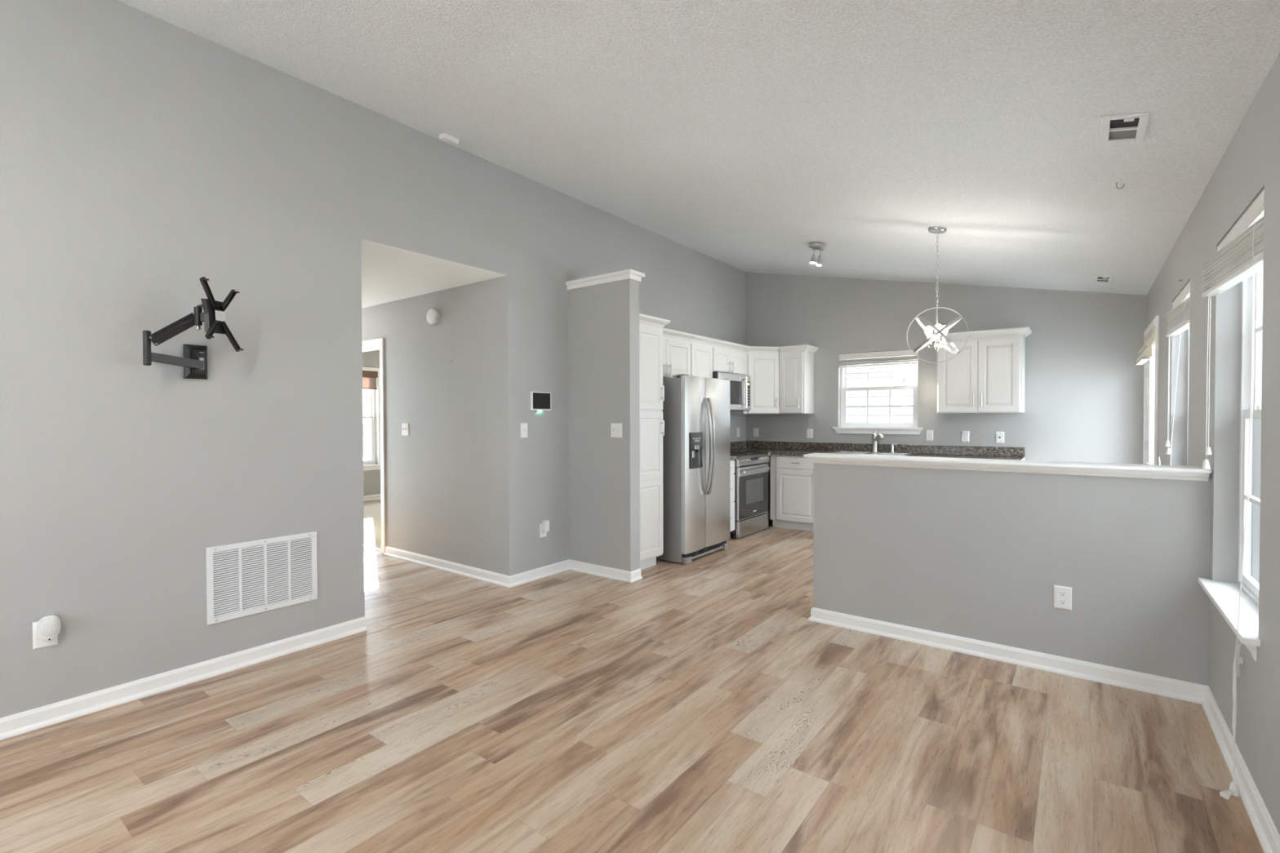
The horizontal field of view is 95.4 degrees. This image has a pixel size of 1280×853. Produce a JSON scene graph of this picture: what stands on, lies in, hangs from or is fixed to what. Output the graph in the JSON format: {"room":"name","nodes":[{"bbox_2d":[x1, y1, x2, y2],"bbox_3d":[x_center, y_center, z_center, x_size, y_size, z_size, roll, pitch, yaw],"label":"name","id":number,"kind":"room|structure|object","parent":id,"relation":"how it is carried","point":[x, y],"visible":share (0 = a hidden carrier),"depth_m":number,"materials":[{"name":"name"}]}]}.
{"room":"living room","nodes":[
{"label":"living room","id":0,"kind":"room"},
{"bbox_2d":[362,350,380,496],"bbox_3d":[-4.337,-0.102,9.544,0.150,2.590,4.000,1,1,37],"label":"wall","id":1,"kind":"structure","parent":0,"point":[371,478],"depth_m":9.45,"materials":[{"name":"paint"}]},
{"bbox_2d":[362,367,380,471],"bbox_3d":[-4.589,-0.119,9.174,0.185,1.655,1.060,1,1,37],"label":"window","id":2,"kind":"structure","parent":1,"relation":"in","point":[373,466],"depth_m":9.51,"materials":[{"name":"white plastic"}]},
{"bbox_2d":[362,370,377,389],"bbox_3d":[-4.553,-0.746,9.135,0.050,0.290,0.898,1,1,37],"label":"woven shade","id":3,"kind":"object","parent":2,"relation":"attached to","point":[369,377],"visible":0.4,"depth_m":9.39,"materials":[{"name":"brown wicker"}]},
{"bbox_2d":[363,494,381,501],"bbox_3d":[-4.264,1.152,9.510,0.026,0.083,3.600,1,1,37],"label":"baseboard","id":4,"kind":"structure","parent":1,"relation":"attached to","point":[373,497],"depth_m":9.42,"materials":[{"name":"white paint"}]},
{"bbox_2d":[0,0,746,718],"bbox_3d":[-1.573,-0.363,3.938,0.115,3.266,9.795,1,1,37],"label":"wall","id":5,"kind":"structure","parent":0,"point":[144,157],"depth_m":2.97,"materials":[{"name":"paint"}]},
{"bbox_2d":[32,621,57,649],"bbox_3d":[-2.576,0.898,2.524,0.008,0.118,0.076,1,1,37],"label":"wall outlet","id":6,"kind":"object","parent":5,"relation":"attached to","point":[37,642],"visible":0.37,"depth_m":2.50,"materials":[{"name":"white plastic"}]},
{"bbox_2d":[36,615,60,642],"bbox_3d":[-2.548,0.871,2.511,0.052,0.115,0.072,1,1,37],"label":"night light","id":7,"kind":"object","parent":6,"relation":"attached to","point":[48,628],"visible":1,"depth_m":2.50,"materials":[{"name":"white plastic"}]},
{"bbox_2d":[39,617,59,636],"bbox_3d":[-2.532,0.860,2.498,0.012,0.080,0.060,1,1,37],"label":"diffuser","id":8,"kind":"object","parent":7,"relation":"attached to","point":[48,626],"depth_m":2.49,"materials":[{"name":"plastic"}]},
{"bbox_2d":[0,616,367,740],"bbox_3d":[-3.091,1.264,1.831,0.026,0.083,4.559,1,1,37],"label":"baseboard","id":9,"kind":"structure","parent":5,"relation":"attached to","point":[22,722],"depth_m":2.84,"materials":[{"name":"white paint"}]},
{"bbox_2d":[142,276,243,379],"bbox_3d":[-2.144,-0.466,2.828,0.298,0.453,0.312,0,1,-2],"label":"tv wall mount","id":10,"kind":"object","parent":5,"relation":"attached to","point":[194,361],"depth_m":2.78,"materials":[{"name":"black painted metal"},{"name":"black plastic"}]},
{"bbox_2d":[205,531,317,625],"bbox_3d":[-2.059,0.817,3.204,0.011,0.398,0.542,1,1,37],"label":"air vent","id":11,"kind":"object","parent":5,"relation":"in","point":[255,575],"visible":1,"depth_m":3.18,"materials":[{"name":"metal"}]},
{"bbox_2d":[520,422,527,437],"bbox_3d":[-0.926,0.031,4.687,0.019,0.118,0.072,1,1,37],"label":"light switch","id":12,"kind":"object","parent":5,"relation":"attached to","point":[523,425],"visible":1,"depth_m":4.68,"materials":[{"name":"white plastic"}]},
{"bbox_2d":[529,391,551,410],"bbox_3d":[-0.820,-0.209,4.819,0.024,0.158,0.224,1,1,37],"label":"panel","id":13,"kind":"object","parent":5,"relation":"attached to","point":[539,401],"visible":1,"depth_m":4.80,"materials":[{"name":"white plastic"}]},
{"bbox_2d":[539,524,546,537],"bbox_3d":[-0.807,0.868,4.864,0.008,0.118,0.076,1,1,37],"label":"wall outlet","id":14,"kind":"object","parent":5,"relation":"attached to","point":[542,534],"visible":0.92,"depth_m":4.85,"materials":[{"name":"white plastic"}]},
{"bbox_2d":[539,520,549,532],"bbox_3d":[-0.793,0.828,4.837,0.049,0.092,0.072,1,1,37],"label":"plug","id":15,"kind":"object","parent":14,"relation":"attached to","point":[545,523],"visible":1,"depth_m":4.83,"materials":[{"name":"white plastic"}]},
{"bbox_2d":[662,327,693,378],"bbox_3d":[0.141,-0.718,5.796,0.366,0.467,0.911,1,1,37],"label":"upper cabinet","id":16,"kind":"object","parent":5,"relation":"attached to","point":[676,344],"visible":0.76,"depth_m":5.84,"materials":[{"name":"white paint"}]},
{"bbox_2d":[689,334,715,377],"bbox_3d":[0.554,-0.552,6.345,0.366,0.817,0.452,1,1,37],"label":"upper cabinet","id":17,"kind":"object","parent":5,"relation":"attached to","point":[701,348],"visible":0.33,"depth_m":6.24,"materials":[{"name":"white paint"}]},
{"bbox_2d":[711,338,747,374],"bbox_3d":[0.920,-0.792,6.827,0.366,0.354,0.759,1,1,37],"label":"upper cabinet","id":18,"kind":"object","parent":5,"relation":"attached to","point":[727,357],"visible":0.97,"depth_m":6.70,"materials":[{"name":"white paint"}]},
{"bbox_2d":[712,371,750,411],"bbox_3d":[0.958,-0.397,6.806,0.461,0.430,0.755,1,1,37],"label":"microwave","id":19,"kind":"object","parent":18,"relation":"attached to","point":[740,384],"visible":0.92,"depth_m":6.74,"materials":[{"name":"silver metal"}]},
{"bbox_2d":[737,427,739,436],"bbox_3d":[1.289,0.079,7.628,0.008,0.118,0.074,1,1,37],"label":"wall outlet","id":20,"kind":"object","parent":5,"relation":"attached to","point":[738,428],"visible":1,"depth_m":7.62,"materials":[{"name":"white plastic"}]},
{"bbox_2d":[729,346,779,413],"bbox_3d":[1.467,-0.570,7.334,0.628,0.817,0.696,1,1,37],"label":"upper cabinet","id":21,"kind":"object","parent":5,"relation":"attached to","point":[762,363],"visible":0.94,"depth_m":7.14,"materials":[{"name":"white paint"}]},
{"bbox_2d":[361,277,500,573],"bbox_3d":[-2.407,0.026,5.680,3.311,2.440,0.115,1,1,37],"label":"wall","id":22,"kind":"structure","parent":0,"point":[442,477],"depth_m":5.08,"materials":[{"name":"paint"}]},
{"bbox_2d":[362,337,386,554],"bbox_3d":[-2.816,0.190,5.982,0.918,2.105,0.131,1,1,37],"label":"door frame","id":23,"kind":"structure","parent":22,"relation":"in","point":[375,342],"depth_m":5.67,"materials":[{"name":"white paint"}]},
{"bbox_2d":[401,422,408,435],"bbox_3d":[-2.196,0.027,5.437,0.118,0.118,0.019,1,1,37],"label":"light switch","id":24,"kind":"object","parent":22,"relation":"attached to","point":[405,426],"visible":1,"depth_m":5.44,"materials":[{"name":"white plastic"}]},
{"bbox_2d":[426,307,439,324],"bbox_3d":[-1.822,-0.965,5.117,0.153,0.147,0.051,1,1,37],"label":"smoke detector","id":25,"kind":"object","parent":22,"relation":"attached to","point":[433,317],"visible":1,"depth_m":5.09,"materials":[{"name":"white plastic"}]},
{"bbox_2d":[383,546,642,587],"bbox_3d":[-1.307,1.212,4.980,2.649,0.083,0.663,0,1,17],"label":"baseboard","id":26,"kind":"structure","parent":22,"relation":"attached to","point":[508,581],"depth_m":4.89,"materials":[{"name":"white paint"}]},
{"bbox_2d":[568,279,639,571],"bbox_3d":[-0.314,0.022,4.947,0.683,2.458,0.127,1,1,37],"label":"wall partition","id":27,"kind":"structure","parent":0,"point":[604,470],"depth_m":4.85,"materials":[{"name":"paint"}]},
{"bbox_2d":[565,268,644,289],"bbox_3d":[-0.303,-1.222,4.918,0.718,0.068,0.197,1,1,37],"label":"trim","id":28,"kind":"structure","parent":27,"relation":"on","point":[629,273],"depth_m":4.79,"materials":[{"name":"white paint"}]},
{"bbox_2d":[610,422,622,437],"bbox_3d":[-0.198,0.032,4.768,0.118,0.118,0.019,1,1,37],"label":"light switch","id":29,"kind":"object","parent":27,"relation":"attached to","point":[615,428],"visible":1,"depth_m":4.77,"materials":[{"name":"white plastic"}]},
{"bbox_2d":[0,499,1263,852],"bbox_3d":[-2.126,1.323,4.384,9.920,0.124,10.095,1,1,37],"label":"floor","id":30,"kind":"structure","parent":0,"point":[699,706],"depth_m":2.37,"materials":[{"name":"brown wood"}]},
{"bbox_2d":[639,313,670,569],"bbox_3d":[-0.135,0.153,5.201,0.656,2.189,0.490,1,1,37],"label":"pantry cabinet","id":31,"kind":"object","parent":30,"relation":"on","point":[651,388],"visible":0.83,"depth_m":5.03,"materials":[{"name":"white paint"}]},
{"bbox_2d":[656,373,729,564],"bbox_3d":[0.406,0.380,5.734,0.807,1.716,0.844,1,1,37],"label":"refrigerator","id":32,"kind":"object","parent":30,"relation":"on","point":[695,410],"visible":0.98,"depth_m":5.34,"materials":[{"name":"grey metal"}]},
{"bbox_2d":[729,459,734,531],"bbox_3d":[0.694,0.791,6.324,0.634,0.875,0.380,1,1,37],"label":"base cabinet","id":33,"kind":"object","parent":30,"relation":"on","point":[731,461],"visible":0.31,"depth_m":6.25,"materials":[{"name":"white paint"}]},
{"bbox_2d":[729,455,737,460],"bbox_3d":[0.687,0.284,6.319,0.628,0.136,0.391,1,1,37],"label":"countertop","id":34,"kind":"structure","parent":33,"relation":"on","point":[731,457],"depth_m":6.23,"materials":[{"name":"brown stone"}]},
{"bbox_2d":[729,450,770,538],"bbox_3d":[1.069,0.760,6.763,0.666,0.922,0.758,1,1,37],"label":"stove","id":35,"kind":"object","parent":30,"relation":"on","point":[751,473],"visible":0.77,"depth_m":6.52,"materials":[{"name":"silver metal"}]},
{"bbox_2d":[729,450,768,457],"bbox_3d":[1.047,0.310,6.772,0.613,0.020,0.758,1,1,37],"label":"cooktop","id":36,"kind":"object","parent":35,"relation":"in","point":[740,453],"depth_m":6.69,"materials":[{"name":"black glass"}]},
{"bbox_2d":[770,455,813,531],"bbox_3d":[1.975,0.777,7.013,0.632,0.875,0.634,1,1,37],"label":"base cabinet","id":37,"kind":"object","parent":30,"relation":"on","point":[792,477],"visible":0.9,"depth_m":6.82,"materials":[{"name":"white paint"}]},
{"bbox_3d":[3.339,0.789,5.982,0.953,0.875,0.634,1,1,37],"label":"base cabinet","id":38,"kind":"object","parent":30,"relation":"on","visible":0},
{"bbox_2d":[729,440,1024,460],"bbox_3d":[2.469,0.275,6.605,3.128,0.136,0.683,1,1,37],"label":"countertop","id":39,"kind":"structure","parent":38,"relation":"on","point":[774,448],"depth_m":6.72,"materials":[{"name":"brown stone"}]},
{"bbox_2d":[824,450,917,456],"bbox_3d":[2.585,0.391,6.552,0.880,0.187,0.530,1,1,37],"label":"sink","id":40,"kind":"object","parent":39,"relation":"in","point":[836,451],"visible":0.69,"depth_m":6.62,"materials":[{"name":"silver metal"}]},
{"bbox_2d":[890,444,897,453],"bbox_3d":[2.880,0.245,6.590,0.044,0.102,0.106,-1,1,-23],"label":"sprayer","id":41,"kind":"object","parent":40,"relation":"on","point":[892,445],"visible":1,"depth_m":6.61,"materials":[{"name":"silver metal"}]},
{"bbox_2d":[871,429,884,452],"bbox_3d":[2.714,0.165,6.649,0.067,0.262,0.224,0,1,0],"label":"kitchen faucet","id":42,"kind":"object","parent":39,"relation":"on","point":[875,437],"visible":1,"depth_m":6.70,"materials":[{"name":"silver metal"}]},
{"bbox_2d":[117,0,1279,308],"bbox_3d":[-1.220,-1.676,3.649,7.630,1.080,10.095,1,1,37],"label":"ceiling","id":43,"kind":"structure","parent":0,"point":[744,135],"depth_m":2.80,"materials":[{"name":"white paint"}]},
{"bbox_2d":[439,133,459,144],"bbox_3d":[-1.296,-1.954,3.955,0.077,0.047,0.116,1,1,37],"label":"ceiling sensor","id":44,"kind":"object","parent":43,"relation":"attached to","point":[446,137],"visible":1,"depth_m":3.93,"materials":[{"name":"white plastic"}]},
{"bbox_2d":[808,242,826,266],"bbox_3d":[1.651,-1.596,5.413,0.153,0.225,0.150,1,1,37],"label":"ceiling spotlight","id":45,"kind":"object","parent":43,"relation":"attached to","point":[815,246],"visible":1,"depth_m":5.37,"materials":[{"name":"silver metal"}]},
{"bbox_2d":[906,226,968,362],"bbox_3d":[2.191,-0.968,4.295,0.345,0.994,0.369,0,1,-13],"label":"pendant light","id":46,"kind":"object","parent":43,"relation":"hanging from","point":[940,331],"visible":1,"depth_m":4.28,"materials":[{"name":"silver metal"}]},
{"bbox_2d":[1093,275,1113,283],"bbox_3d":[3.972,-1.263,5.000,0.133,0.035,0.290,1,1,37],"label":"ceiling vent","id":47,"kind":"object","parent":43,"relation":"in","point":[1096,278],"visible":1,"depth_m":4.99,"materials":[{"name":"metal"}]},
{"bbox_2d":[1099,112,1150,143],"bbox_3d":[1.985,-1.222,2.393,0.148,0.038,0.272,1,1,37],"label":"ceiling vent","id":48,"kind":"object","parent":43,"relation":"in","point":[1125,126],"visible":1,"depth_m":2.38,"materials":[{"name":"metal"}]},
{"bbox_2d":[746,272,1146,518],"bbox_3d":[3.102,-0.427,6.637,4.319,3.289,0.150,1,1,37],"label":"wall","id":49,"kind":"structure","parent":0,"point":[1084,384],"depth_m":6.16,"materials":[{"name":"paint"}]},
{"bbox_2d":[753,427,758,436],"bbox_3d":[1.538,0.080,7.728,0.074,0.118,0.008,1,1,37],"label":"wall outlet","id":50,"kind":"object","parent":49,"relation":"attached to","point":[755,429],"visible":1,"depth_m":7.73,"materials":[{"name":"white plastic"}]},
{"bbox_2d":[779,344,818,413],"bbox_3d":[1.951,-0.569,7.178,0.371,0.817,0.370,1,1,37],"label":"upper cabinet","id":51,"kind":"object","parent":49,"relation":"attached to","point":[796,362],"visible":1,"depth_m":7.08,"materials":[{"name":"white paint"}]},
{"bbox_2d":[806,428,813,438],"bbox_3d":[2.122,0.088,7.287,0.074,0.118,0.008,1,1,37],"label":"light switch","id":52,"kind":"object","parent":49,"relation":"attached to","point":[809,431],"visible":1,"depth_m":7.28,"materials":[{"name":"white plastic"}]},
{"bbox_2d":[832,352,923,434],"bbox_3d":[2.795,-0.396,6.844,0.998,0.964,0.180,1,1,37],"label":"window","id":53,"kind":"structure","parent":49,"relation":"in","point":[889,428],"depth_m":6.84,"materials":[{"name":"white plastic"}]},
{"bbox_2d":[839,349,918,391],"bbox_3d":[2.778,-0.575,6.819,0.882,0.596,0.058,1,1,37],"label":"blind","id":54,"kind":"object","parent":53,"relation":"attached to","point":[875,362],"visible":0.94,"depth_m":6.80,"materials":[{"name":"white plastic"}]},
{"bbox_2d":[899,375,908,384],"bbox_3d":[3.051,-0.539,6.735,0.096,0.096,0.002,1,1,37],"label":"sticker","id":55,"kind":"object","parent":53,"relation":"attached to","point":[904,379],"visible":1,"depth_m":6.73,"materials":[{"name":"white paper"}]},
{"bbox_2d":[925,430,933,440],"bbox_3d":[3.209,0.101,6.459,0.072,0.118,0.019,1,1,37],"label":"light switch","id":56,"kind":"object","parent":49,"relation":"attached to","point":[929,433],"visible":1,"depth_m":6.46,"materials":[{"name":"white plastic"}]},
{"bbox_2d":[960,431,968,442],"bbox_3d":[3.490,0.107,6.254,0.076,0.118,0.008,1,1,37],"label":"wall outlet","id":57,"kind":"object","parent":49,"relation":"attached to","point":[964,434],"visible":1,"depth_m":6.25,"materials":[{"name":"white plastic"}]},
{"bbox_2d":[937,326,1031,413],"bbox_3d":[3.504,-0.551,6.005,0.863,0.824,0.370,1,1,37],"label":"upper cabinet","id":58,"kind":"object","parent":49,"relation":"attached to","point":[988,375],"visible":0.91,"depth_m":5.86,"materials":[{"name":"white paint"}]},
{"bbox_2d":[995,431,1004,443],"bbox_3d":[3.742,0.112,6.058,0.076,0.118,0.016,1,1,37],"label":"cable plate","id":59,"kind":"object","parent":49,"relation":"attached to","point":[999,435],"visible":1,"depth_m":6.06,"materials":[{"name":"white plastic"}]},
{"bbox_2d":[813,462,1211,685],"bbox_3d":[1.910,0.738,3.286,1.864,1.065,0.115,1,1,37],"label":"wall","id":60,"kind":"structure","parent":0,"point":[973,554],"depth_m":3.10,"materials":[{"name":"paint"}]},
{"bbox_2d":[803,453,1211,480],"bbox_3d":[1.886,0.215,3.293,1.910,0.056,0.217,1,1,37],"label":"half wall ledge","id":61,"kind":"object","parent":60,"relation":"on","point":[1105,469],"depth_m":3.09,"materials":[{"name":"white paint"}]},
{"bbox_2d":[1053,585,1071,610],"bbox_3d":[2.181,0.884,3.006,0.076,0.118,0.008,1,1,37],"label":"wall outlet","id":62,"kind":"object","parent":60,"relation":"attached to","point":[1062,594],"visible":1,"depth_m":3.00,"materials":[{"name":"white plastic"}]},
{"bbox_2d":[1058,591,1066,596],"bbox_3d":[2.179,0.863,3.004,0.033,0.026,0.001,1,1,37],"label":"socket","id":63,"kind":"object","parent":62,"relation":"attached to","point":[1061,593],"depth_m":3.00,"materials":[{"name":"white plastic"}]},
{"bbox_2d":[1058,599,1066,604],"bbox_3d":[2.180,0.905,3.005,0.033,0.026,0.001,1,1,37],"label":"socket","id":64,"kind":"object","parent":62,"relation":"attached to","point":[1061,602],"depth_m":3.00,"materials":[{"name":"white plastic"}]},
{"bbox_2d":[1146,53,1279,835],"bbox_3d":[1.768,0.079,1.420,0.150,2.440,9.795,1,1,37],"label":"wall","id":65,"kind":"structure","parent":0,"point":[1250,164],"depth_m":2.48,"materials":[{"name":"paint"}]},
{"bbox_2d":[808,607,1279,852],"bbox_3d":[-0.030,1.272,0.746,1.890,0.083,6.520,1,1,37],"label":"baseboard","id":66,"kind":"structure","parent":65,"relation":"attached to","point":[1267,833],"depth_m":2.89,"materials":[{"name":"white paint"}]},
{"bbox_2d":[1135,327,1155,364],"bbox_3d":[4.301,-0.672,4.949,0.097,0.247,0.720,1,1,37],"label":"roman shade","id":67,"kind":"object","parent":65,"relation":"attached to","point":[1145,352],"visible":0.88,"depth_m":4.70,"materials":[{"name":"beige fabric"}]},
{"bbox_2d":[1142,315,1159,464],"bbox_3d":[4.364,0.187,4.916,0.211,2.105,1.082,1,1,37],"label":"window","id":68,"kind":"structure","parent":65,"relation":"in","point":[1150,411],"depth_m":5.18,"materials":[{"name":"white paint"}]},
{"bbox_2d":[1164,280,1190,460],"bbox_3d":[3.294,-0.072,3.548,0.095,1.500,0.789,0,1,36],"label":"blind","id":69,"kind":"object","parent":65,"relation":"attached to","point":[1178,319],"visible":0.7,"depth_m":3.58,"materials":[{"name":"white plastic"}]},
{"bbox_2d":[1186,328,1189,466],"bbox_3d":[3.328,-0.031,3.523,0.188,1.591,0.895,1,1,37],"label":"window","id":70,"kind":"structure","parent":65,"relation":"in","point":[1188,328],"depth_m":3.80,"materials":[{"name":"white plastic"}]},
{"bbox_2d":[1198,268,1263,661],"bbox_3d":[2.361,-0.009,2.243,0.188,1.591,0.915,1,1,37],"label":"window","id":71,"kind":"structure","parent":65,"relation":"in","point":[1224,596],"depth_m":2.47,"materials":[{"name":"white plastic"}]},
{"bbox_2d":[1200,188,1264,799],"bbox_3d":[2.318,0.245,2.280,0.161,2.090,0.839,1,1,37],"label":"blind","id":72,"kind":"object","parent":71,"relation":"attached to","point":[1239,256],"visible":0.84,"depth_m":2.16,"materials":[{"name":"white plastic"}]},
{"bbox_2d":[1235,643,1243,676],"bbox_3d":[2.193,0.855,2.133,0.020,0.124,0.016,1,1,37],"label":"cleat","id":73,"kind":"object","parent":65,"relation":"attached to","point":[1239,660],"visible":0.98,"depth_m":2.13,"materials":[{"name":"white plastic"}]},
{"label":"outside","id":74,"kind":"structure","parent":0,"visible":0},
{"bbox_2d":[363,457,370,460],"bbox_3d":[3.019,1.577,4.013,120.000,0.360,130.000,1,1,37],"label":"ground","id":75,"kind":"structure","parent":74,"point":[364,458],"depth_m":21.39,"materials":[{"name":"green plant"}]},
{"bbox_2d":[363,422,370,457],"bbox_3d":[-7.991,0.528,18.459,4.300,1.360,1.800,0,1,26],"label":"window pane","id":76,"kind":"object","parent":75,"relation":"on","point":[366,425],"visible":0.02,"depth_m":17.65,"materials":[{"name":"white glass"}]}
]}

